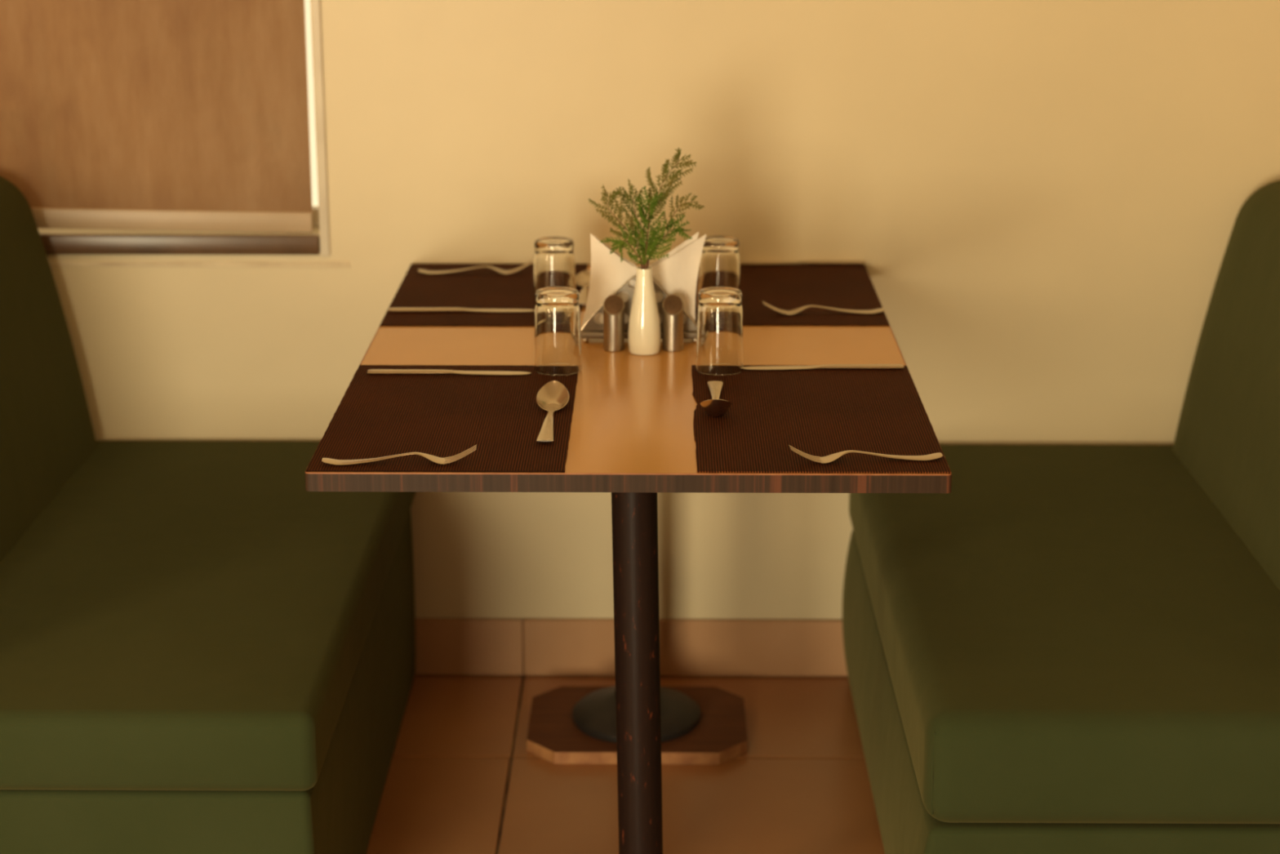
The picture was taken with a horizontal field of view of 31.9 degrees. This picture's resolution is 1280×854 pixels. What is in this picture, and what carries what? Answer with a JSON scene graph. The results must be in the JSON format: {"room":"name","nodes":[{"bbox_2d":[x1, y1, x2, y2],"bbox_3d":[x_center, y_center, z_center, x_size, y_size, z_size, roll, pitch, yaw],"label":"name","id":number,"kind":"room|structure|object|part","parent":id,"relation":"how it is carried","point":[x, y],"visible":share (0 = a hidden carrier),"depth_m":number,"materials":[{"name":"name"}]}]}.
{"room":"restaurant","nodes":[
{"label":"restaurant","id":0,"kind":"room"},
{"bbox_2d":[365,674,884,853],"bbox_3d":[-0.036,1.511,0.520,6.400,0.100,7.700,0,16,0],"label":"floor","id":1,"kind":"structure","parent":0,"point":[462,778],"depth_m":3.57,"materials":[{"name":"tile"}]},
{"bbox_2d":[0,176,416,853],"bbox_3d":[-0.792,0.168,3.309,0.796,0.914,1.200,0,16,0],"label":"bench","id":2,"kind":"object","parent":1,"relation":"on","point":[203,650],"visible":0.95,"depth_m":3.11,"materials":[{"name":"green fabric"}]},
{"bbox_3d":[-1.058,0.004,3.269,0.264,0.578,1.190,0,16,0],"label":"backrest","id":3,"kind":"part","parent":2,"relation":"part of","materials":[{"name":"green fabric"}]},
{"bbox_2d":[0,440,416,790],"bbox_3d":[-0.694,0.235,3.328,0.600,0.113,1.200,0,16,0],"label":"seat cushion","id":4,"kind":"object","parent":2,"relation":"on","point":[175,615],"depth_m":3.07,"materials":[{"name":"green fabric"}]},
{"bbox_2d":[305,264,951,853],"bbox_3d":[-0.009,0.250,3.332,0.770,0.750,1.183,0,16,0],"label":"dining table","id":5,"kind":"object","parent":1,"relation":"on","point":[632,438],"visible":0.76,"depth_m":3.00,"materials":[{"name":"beige laminate"}]},
{"bbox_2d":[305,364,577,472],"bbox_3d":[-0.242,-0.016,2.902,0.309,0.002,0.497,0,16,0],"label":"placemat","id":6,"kind":"object","parent":5,"relation":"on","point":[443,415],"visible":0.91,"depth_m":2.87,"materials":[{"name":"fabric"}]},
{"bbox_2d":[321,444,476,465],"bbox_3d":[-0.289,0.034,2.690,0.185,0.019,0.026,-1,16,-2],"label":"fork","id":7,"kind":"object","parent":6,"relation":"on","point":[435,459],"visible":1,"depth_m":2.69,"materials":[{"name":"metal"}]},
{"bbox_3d":[-0.307,0.037,2.690,0.148,0.013,0.026,-1,16,-2],"label":"handle","id":8,"kind":"part","parent":7,"relation":"part of","materials":[{"name":"metal"}]},
{"bbox_2d":[367,368,531,374],"bbox_3d":[-0.263,-0.076,3.092,0.226,0.006,0.020,0,16,1],"label":"table knife","id":9,"kind":"object","parent":6,"relation":"on","point":[372,371],"visible":1,"depth_m":3.09,"materials":[{"name":"metal"}]},
{"bbox_3d":[-0.317,-0.076,3.093,0.118,0.006,0.016,0,16,1],"label":"handle","id":10,"kind":"part","parent":9,"relation":"part of","materials":[{"name":"metal"}]},
{"bbox_3d":[-0.205,-0.076,3.091,0.110,0.003,0.020,0,16,1],"label":"blade","id":11,"kind":"part","parent":9,"relation":"part of","materials":[{"name":"metal"}]},
{"bbox_2d":[536,380,568,441],"bbox_3d":[-0.115,-0.021,2.866,0.043,0.023,0.216,0,16,1],"label":"spoon","id":12,"kind":"object","parent":6,"relation":"on","point":[553,395],"visible":1,"depth_m":2.93,"materials":[{"name":"metal"}]},
{"bbox_3d":[-0.116,-0.003,2.835,0.021,0.006,0.147,0,16,1],"label":"handle","id":13,"kind":"part","parent":12,"relation":"part of","materials":[{"name":"metal"}]},
{"bbox_2d":[536,380,568,410],"bbox_3d":[-0.114,-0.040,2.935,0.043,0.023,0.073,0,16,1],"label":"bowl","id":14,"kind":"object","parent":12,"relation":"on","point":[553,395],"depth_m":2.94,"materials":[{"name":"metal"}]},
{"bbox_2d":[533,286,582,375],"bbox_3d":[-0.114,-0.134,3.103,0.067,0.112,0.067,0,16,0],"label":"drinking glass","id":15,"kind":"object","parent":6,"relation":"on","point":[557,335],"visible":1,"depth_m":3.08,"materials":[{"name":"clear glass"}]},
{"bbox_2d":[379,263,587,326],"bbox_3d":[-0.240,-0.214,3.581,0.300,0.002,0.443,0,16,0],"label":"placemat","id":16,"kind":"object","parent":5,"relation":"on","point":[482,287],"visible":0.71,"depth_m":3.56,"materials":[{"name":"fabric"}]},
{"bbox_2d":[388,307,533,311],"bbox_3d":[-0.274,-0.180,3.452,0.227,0.006,0.020,0,16,0],"label":"table knife","id":17,"kind":"object","parent":16,"relation":"on","point":[391,309],"visible":0.98,"depth_m":3.45,"materials":[{"name":"metal"}]},
{"bbox_3d":[-0.328,-0.180,3.452,0.119,0.006,0.016,0,16,0],"label":"handle","id":18,"kind":"part","parent":17,"relation":"part of","materials":[{"name":"metal"}]},
{"bbox_3d":[-0.215,-0.181,3.452,0.110,0.003,0.020,0,16,0],"label":"blade","id":19,"kind":"part","parent":17,"relation":"part of","materials":[{"name":"metal"}]},
{"bbox_2d":[417,261,531,274],"bbox_3d":[-0.274,-0.264,3.713,0.187,0.019,0.026,0,16,0],"label":"fork","id":20,"kind":"object","parent":16,"relation":"on","point":[508,272],"visible":1,"depth_m":3.71,"materials":[{"name":"metal"}]},
{"bbox_3d":[-0.293,-0.261,3.714,0.150,0.013,0.026,0,16,0],"label":"handle","id":21,"kind":"part","parent":20,"relation":"part of","materials":[{"name":"metal"}]},
{"bbox_2d":[533,236,575,312],"bbox_3d":[-0.132,-0.232,3.440,0.067,0.112,0.067,0,16,0],"label":"drinking glass","id":22,"kind":"object","parent":16,"relation":"on","point":[553,256],"visible":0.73,"depth_m":3.41,"materials":[{"name":"clear glass"}]},
{"bbox_2d":[575,270,591,305],"bbox_3d":[-0.088,-0.222,3.570,0.043,0.017,0.191,1,16,2],"label":"spoon","id":23,"kind":"object","parent":5,"relation":"on","point":[583,278],"visible":0.78,"depth_m":3.63,"materials":[{"name":"metal"}]},
{"bbox_2d":[575,270,591,287],"bbox_3d":[-0.085,-0.240,3.631,0.043,0.017,0.065,1,16,2],"label":"bowl","id":24,"kind":"object","parent":23,"relation":"on","point":[583,278],"depth_m":3.64,"materials":[{"name":"metal"}]},
{"bbox_3d":[-0.089,-0.210,3.542,0.021,0.007,0.130,1,16,2],"label":"handle","id":25,"kind":"part","parent":23,"relation":"part of","materials":[{"name":"metal"}]},
{"bbox_2d":[603,294,624,351],"bbox_3d":[-0.037,-0.149,3.224,0.030,0.078,0.030,0,16,0],"label":"shaker","id":26,"kind":"object","parent":5,"relation":"on","point":[613,304],"visible":1,"depth_m":3.21,"materials":[{"name":"metal"}]},
{"bbox_3d":[-0.037,-0.176,3.216,0.027,0.021,0.027,0,16,0],"label":"lid","id":27,"kind":"part","parent":26,"relation":"part of","materials":[{"name":"metal"}]},
{"bbox_2d":[580,275,697,342],"bbox_3d":[0.001,-0.175,3.271,0.188,0.100,0.035,0,16,0],"label":"napkin holder","id":28,"kind":"object","parent":5,"relation":"on","point":[590,330],"visible":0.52,"depth_m":3.26,"materials":[{"name":"metal"}]},
{"bbox_2d":[582,233,636,327],"bbox_3d":[-0.041,-0.213,3.257,0.089,0.141,0.011,-1,16,-3],"label":"paper napkin","id":29,"kind":"object","parent":28,"relation":"in","point":[608,273],"visible":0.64,"depth_m":3.25,"materials":[{"name":"white paper"}]},
{"bbox_2d":[593,234,636,267],"bbox_3d":[-0.032,-0.214,3.268,0.088,0.137,0.012,1,16,2],"label":"paper napkin","id":30,"kind":"object","parent":28,"relation":"in","point":[596,237],"visible":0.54,"depth_m":3.25,"materials":[{"name":"white paper"}]},
{"bbox_2d":[581,329,697,338],"bbox_3d":[0.001,-0.138,3.282,0.174,0.010,0.034,0,16,0],"label":"tray","id":31,"kind":"object","parent":28,"relation":"on","point":[585,334],"depth_m":3.27,"materials":[{"name":"metal"}]},
{"bbox_2d":[648,231,698,266],"bbox_3d":[0.038,-0.216,3.266,0.095,0.142,0.012,0,16,-1],"label":"paper napkin","id":32,"kind":"object","parent":28,"relation":"in","point":[695,237],"visible":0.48,"depth_m":3.25,"materials":[{"name":"white paper"}]},
{"bbox_2d":[652,234,706,324],"bbox_3d":[0.046,-0.212,3.256,0.100,0.140,0.010,1,16,4],"label":"paper napkin","id":33,"kind":"object","parent":28,"relation":"in","point":[677,274],"visible":0.56,"depth_m":3.25,"materials":[{"name":"white paper"}]},
{"bbox_2d":[627,266,660,355],"bbox_3d":[0.006,-0.167,3.202,0.047,0.124,0.047,0,16,0],"label":"bud vase","id":34,"kind":"object","parent":5,"relation":"on","point":[644,323],"visible":1,"depth_m":3.19,"materials":[{"name":"ceramic"}]},
{"bbox_2d":[588,184,641,269],"bbox_3d":[-0.033,-0.232,3.179,0.080,0.222,0.030,0,16,0],"label":"sprig","id":35,"kind":"object","parent":34,"relation":"in","point":[613,196],"visible":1,"depth_m":3.16,"materials":[{"name":"green plant"}]},
{"bbox_3d":[-0.019,-0.226,3.183,0.053,0.208,0.004,-1,16,-4],"label":"stem","id":36,"kind":"part","parent":35,"relation":"part of","materials":[{"name":"green plant"}]},
{"bbox_2d":[600,222,646,269],"bbox_3d":[-0.021,-0.206,3.177,0.072,0.172,0.036,0,16,0],"label":"sprig","id":37,"kind":"object","parent":34,"relation":"in","point":[615,242],"visible":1,"depth_m":3.16,"materials":[{"name":"green plant"}]},
{"bbox_3d":[-0.011,-0.194,3.184,0.040,0.146,0.006,-7,18,-22],"label":"stem","id":38,"kind":"part","parent":37,"relation":"part of","materials":[{"name":"green plant"}]},
{"bbox_2d":[615,179,649,269],"bbox_3d":[-0.011,-0.240,3.190,0.052,0.231,0.022,3,17,11],"label":"sprig","id":39,"kind":"object","parent":34,"relation":"in","point":[626,195],"visible":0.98,"depth_m":3.17,"materials":[{"name":"green plant"}]},
{"bbox_3d":[-0.003,-0.228,3.191,0.022,0.207,0.004,9,18,28],"label":"stem","id":40,"kind":"part","parent":39,"relation":"part of","materials":[{"name":"green plant"}]},
{"bbox_2d":[633,186,665,269],"bbox_3d":[0.012,-0.232,3.170,0.048,0.226,0.038,0,16,0],"label":"sprig","id":41,"kind":"object","parent":34,"relation":"in","point":[643,245],"visible":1,"depth_m":3.15,"materials":[{"name":"green plant"}]},
{"bbox_3d":[0.011,-0.221,3.177,0.004,0.201,0.014,-9,18,-28],"label":"stem","id":42,"kind":"part","parent":41,"relation":"part of","materials":[{"name":"green plant"}]},
{"bbox_2d":[640,213,692,269],"bbox_3d":[0.037,-0.211,3.175,0.074,0.183,0.043,0,16,0],"label":"sprig","id":43,"kind":"object","parent":34,"relation":"in","point":[678,228],"visible":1,"depth_m":3.16,"materials":[{"name":"green plant"}]},
{"bbox_3d":[0.028,-0.203,3.184,0.049,0.163,0.008,4,17,15],"label":"stem","id":44,"kind":"part","parent":43,"relation":"part of","materials":[{"name":"green plant"}]},
{"bbox_2d":[636,148,697,244],"bbox_3d":[0.038,-0.257,3.172,0.085,0.274,0.032,0,16,0],"label":"sprig","id":45,"kind":"object","parent":34,"relation":"in","point":[677,157],"visible":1,"depth_m":3.15,"materials":[{"name":"green plant"}]},
{"bbox_3d":[0.031,-0.251,3.179,0.053,0.258,0.003,-1,16,-3],"label":"stem","id":46,"kind":"part","parent":45,"relation":"part of","materials":[{"name":"green plant"}]},
{"bbox_2d":[647,192,704,269],"bbox_3d":[0.048,-0.229,3.188,0.088,0.212,0.026,0,16,0],"label":"sprig","id":47,"kind":"object","parent":34,"relation":"in","point":[685,203],"visible":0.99,"depth_m":3.17,"materials":[{"name":"green plant"}]},
{"bbox_2d":[662,294,683,351],"bbox_3d":[0.047,-0.149,3.224,0.030,0.078,0.030,0,16,0],"label":"shaker","id":48,"kind":"object","parent":5,"relation":"on","point":[673,304],"visible":1,"depth_m":3.21,"materials":[{"name":"metal"}]},
{"bbox_3d":[0.047,-0.176,3.216,0.027,0.021,0.027,0,16,0],"label":"lid","id":49,"kind":"part","parent":48,"relation":"part of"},
{"bbox_2d":[695,264,889,325],"bbox_3d":[0.229,-0.214,3.580,0.300,0.002,0.436,0,16,0],"label":"placemat","id":50,"kind":"object","parent":5,"relation":"on","point":[788,287],"visible":0.56,"depth_m":3.57,"materials":[{"name":"fabric"}]},
{"bbox_2d":[697,235,740,310],"bbox_3d":[0.122,-0.234,3.446,0.067,0.112,0.067,0,16,0],"label":"drinking glass","id":51,"kind":"object","parent":50,"relation":"on","point":[719,265],"visible":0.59,"depth_m":3.42,"materials":[{"name":"clear glass"}]},
{"bbox_2d":[740,260,864,264],"bbox_3d":[0.274,-0.278,3.788,0.210,0.006,0.020,0,16,0],"label":"table knife","id":52,"kind":"object","parent":50,"relation":"on","point":[810,262],"visible":0.99,"depth_m":3.78,"materials":[{"name":"metal"}]},
{"bbox_3d":[0.220,-0.279,3.788,0.102,0.003,0.020,0,16,0],"label":"blade","id":53,"kind":"part","parent":52,"relation":"part of","materials":[{"name":"metal"}]},
{"bbox_3d":[0.324,-0.278,3.788,0.110,0.006,0.016,0,16,0],"label":"handle","id":54,"kind":"part","parent":52,"relation":"part of","materials":[{"name":"metal"}]},
{"bbox_2d":[761,300,884,315],"bbox_3d":[0.281,-0.184,3.437,0.188,0.019,0.026,-1,16,-3],"label":"fork","id":55,"kind":"object","parent":50,"relation":"on","point":[798,309],"visible":1,"depth_m":3.44,"materials":[{"name":"metal"}]},
{"bbox_3d":[0.300,-0.181,3.439,0.151,0.013,0.026,-1,16,-3],"label":"handle","id":56,"kind":"part","parent":55,"relation":"part of","materials":[{"name":"metal"}]},
{"bbox_2d":[691,364,951,473],"bbox_3d":[0.220,-0.016,2.900,0.303,0.002,0.501,0,16,0],"label":"placemat","id":57,"kind":"object","parent":5,"relation":"on","point":[820,412],"visible":0.94,"depth_m":2.85,"materials":[{"name":"fabric"}]},
{"bbox_2d":[700,381,731,417],"bbox_3d":[0.099,-0.046,2.941,0.041,0.030,0.177,0,16,1],"label":"spoon","id":58,"kind":"object","parent":57,"relation":"on","point":[715,406],"visible":1,"depth_m":2.88,"materials":[{"name":"metal"}]},
{"bbox_3d":[0.100,-0.044,2.971,0.021,0.006,0.120,0,16,1],"label":"handle","id":59,"kind":"part","parent":58,"relation":"part of","materials":[{"name":"metal"}]},
{"bbox_2d":[700,399,731,417],"bbox_3d":[0.098,-0.029,2.885,0.041,0.030,0.060,0,16,1],"label":"bowl","id":60,"kind":"object","parent":58,"relation":"on","point":[713,407],"depth_m":2.87,"materials":[{"name":"metal"}]},
{"bbox_2d":[695,286,743,375],"bbox_3d":[0.111,-0.134,3.103,0.067,0.112,0.067,0,16,0],"label":"drinking glass","id":61,"kind":"object","parent":57,"relation":"on","point":[719,336],"visible":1,"depth_m":3.08,"materials":[{"name":"clear glass"}]},
{"bbox_2d":[743,364,903,369],"bbox_3d":[0.254,-0.084,3.119,0.226,0.006,0.020,0,16,-1],"label":"table knife","id":62,"kind":"object","parent":57,"relation":"on","point":[830,366],"visible":1,"depth_m":3.12,"materials":[{"name":"metal"}]},
{"bbox_3d":[0.196,-0.084,3.118,0.110,0.003,0.020,0,16,-1],"label":"blade","id":63,"kind":"part","parent":62,"relation":"part of","materials":[{"name":"metal"}]},
{"bbox_3d":[0.308,-0.084,3.120,0.118,0.006,0.016,0,16,-1],"label":"handle","id":64,"kind":"part","parent":62,"relation":"part of","materials":[{"name":"metal"}]},
{"bbox_2d":[788,444,942,463],"bbox_3d":[0.272,0.031,2.700,0.185,0.019,0.026,-1,16,-4],"label":"fork","id":65,"kind":"object","parent":57,"relation":"on","point":[829,458],"visible":1,"depth_m":2.70,"materials":[{"name":"metal"}]},
{"bbox_3d":[0.291,0.034,2.702,0.149,0.013,0.026,-1,16,-4],"label":"handle","id":66,"kind":"part","parent":65,"relation":"part of","materials":[{"name":"metal"}]},
{"bbox_2d":[842,180,1279,853],"bbox_3d":[0.754,0.176,3.296,0.806,0.904,1.202,0,16,0],"label":"bench","id":67,"kind":"object","parent":1,"relation":"on","point":[1061,649],"visible":0.97,"depth_m":3.09,"materials":[{"name":"green fabric"}]},
{"bbox_2d":[848,444,1279,823],"bbox_3d":[0.660,0.260,3.321,0.606,0.157,1.202,0,16,0],"label":"seat cushion","id":68,"kind":"object","parent":67,"relation":"on","point":[1064,633],"depth_m":3.00,"materials":[{"name":"green fabric"}]},
{"bbox_3d":[1.026,0.014,3.251,0.262,0.568,1.192,0,16,0],"label":"backrest","id":69,"kind":"part","parent":67,"relation":"part of","materials":[{"name":"green fabric"}]},
{"bbox_2d":[38,0,1279,619],"bbox_3d":[-0.003,-0.929,3.716,6.000,2.800,0.200,0,16,0],"label":"wall","id":70,"kind":"structure","parent":0,"point":[1040,202],"depth_m":3.77,"materials":[{"name":"paint"}]},
{"bbox_2d":[0,0,313,232],"bbox_3d":[-1.267,-0.967,3.620,1.434,1.323,0.044,0,16,0],"label":"roller blind","id":71,"kind":"object","parent":70,"relation":"attached to","point":[188,115],"visible":0.98,"depth_m":3.74,"materials":[{"name":"fabric"}]},
{"bbox_3d":[-1.269,-0.358,3.798,1.430,0.054,0.012,0,16,0],"label":"rail","id":72,"kind":"part","parent":71,"relation":"part of","materials":[{"name":"white metal"}]},
{"bbox_2d":[40,234,319,254],"bbox_3d":[-1.273,-0.318,3.828,1.460,0.033,0.069,0,16,0],"label":"window sill","id":73,"kind":"structure","parent":70,"relation":"attached to","point":[54,244],"depth_m":3.79,"materials":[{"name":"stone"}]},
{"bbox_2d":[48,260,350,267],"bbox_3d":[-0.798,-0.277,3.808,0.611,0.012,0.002,0,16,0],"label":"trim","id":74,"kind":"structure","parent":70,"relation":"attached to","point":[201,263],"depth_m":3.81,"materials":[{"name":"paint"}]},
{"bbox_2d":[304,0,319,226],"bbox_3d":[-1.272,-1.002,3.697,1.460,1.350,0.042,0,16,0],"label":"window","id":75,"kind":"structure","parent":70,"relation":"in","point":[307,2],"depth_m":3.84,"materials":[{"name":"white"}]},
{"bbox_3d":[-1.272,-1.000,3.693,1.460,1.350,0.034,0,16,0],"label":"frame","id":76,"kind":"part","parent":75,"relation":"part of","materials":[{"name":"paint"}]},
{"bbox_2d":[310,0,329,255],"bbox_3d":[-0.533,-0.966,3.602,0.016,1.406,0.006,0,16,0],"label":"trim","id":77,"kind":"structure","parent":70,"relation":"attached to","point":[314,4],"depth_m":3.73,"materials":[{"name":"paint"}]},
{"bbox_2d":[414,617,848,675],"bbox_3d":[-0.004,0.393,3.990,6.000,0.108,0.011,0,16,0],"label":"baseboard","id":78,"kind":"structure","parent":70,"relation":"attached to","point":[443,646],"depth_m":3.98,"materials":[{"name":"tile"}]}
]}

